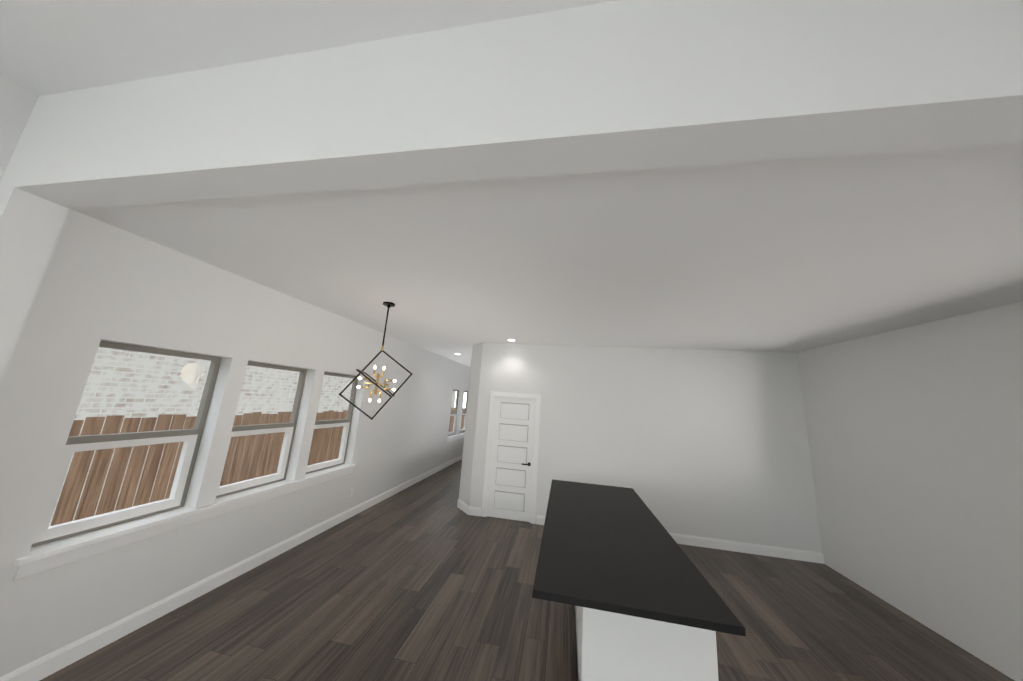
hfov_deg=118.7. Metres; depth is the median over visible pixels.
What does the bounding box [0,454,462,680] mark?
baseboard
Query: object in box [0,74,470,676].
wall
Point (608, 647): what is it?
kitchen island
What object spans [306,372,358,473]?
dining room window
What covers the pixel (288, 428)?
dining room window
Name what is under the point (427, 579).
floor
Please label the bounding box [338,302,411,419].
pendant chandelier
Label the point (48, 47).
ceiling
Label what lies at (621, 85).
header beam
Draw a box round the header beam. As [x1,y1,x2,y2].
[0,0,1022,207]
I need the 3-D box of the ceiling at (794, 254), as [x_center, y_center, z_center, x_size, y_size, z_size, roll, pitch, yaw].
[1.559,0.328,7.005,7.200,0.150,11.730,2,-12,10]
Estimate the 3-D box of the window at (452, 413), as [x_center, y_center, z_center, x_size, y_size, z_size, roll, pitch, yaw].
[-1.872,2.236,9.412,0.072,1.420,0.920,2,-12,10]
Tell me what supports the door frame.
attached to the wall block
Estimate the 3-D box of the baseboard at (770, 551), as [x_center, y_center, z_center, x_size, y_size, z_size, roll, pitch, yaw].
[1.722,3.056,4.972,5.591,0.135,0.316,2,-12,10]
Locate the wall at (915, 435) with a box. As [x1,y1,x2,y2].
[798,301,1022,680]
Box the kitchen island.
[574,607,718,680]
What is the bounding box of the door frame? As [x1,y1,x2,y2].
[481,392,540,523]
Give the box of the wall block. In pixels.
[459,342,821,552]
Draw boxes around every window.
[31,341,221,547]
[216,361,306,497]
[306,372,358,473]
[448,389,458,435]
[460,391,467,432]
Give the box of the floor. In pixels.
[40,459,1014,680]
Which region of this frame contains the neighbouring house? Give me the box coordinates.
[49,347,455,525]
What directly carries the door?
attached to the wall block
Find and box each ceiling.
[0,0,615,95]
[70,142,1022,366]
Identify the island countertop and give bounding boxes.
[532,479,745,636]
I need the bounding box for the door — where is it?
[487,397,535,521]
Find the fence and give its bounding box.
[50,407,465,525]
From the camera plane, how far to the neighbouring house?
5.04 m
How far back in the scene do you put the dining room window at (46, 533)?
2.48 m
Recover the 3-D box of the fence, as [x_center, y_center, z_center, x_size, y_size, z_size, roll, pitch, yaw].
[0.415,1.480,0.390,10.600,1.850,34.000,2,-12,10]
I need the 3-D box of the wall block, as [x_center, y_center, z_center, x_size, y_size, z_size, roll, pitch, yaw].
[2.411,2.335,8.580,5.580,3.050,7.180,2,-12,10]
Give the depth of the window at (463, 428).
10.67 m
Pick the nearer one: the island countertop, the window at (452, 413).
the island countertop
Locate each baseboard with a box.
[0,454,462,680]
[457,499,824,563]
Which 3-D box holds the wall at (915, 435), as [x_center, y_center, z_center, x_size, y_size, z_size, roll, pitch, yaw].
[4.438,1.041,3.402,0.200,3.810,17.000,2,-12,10]

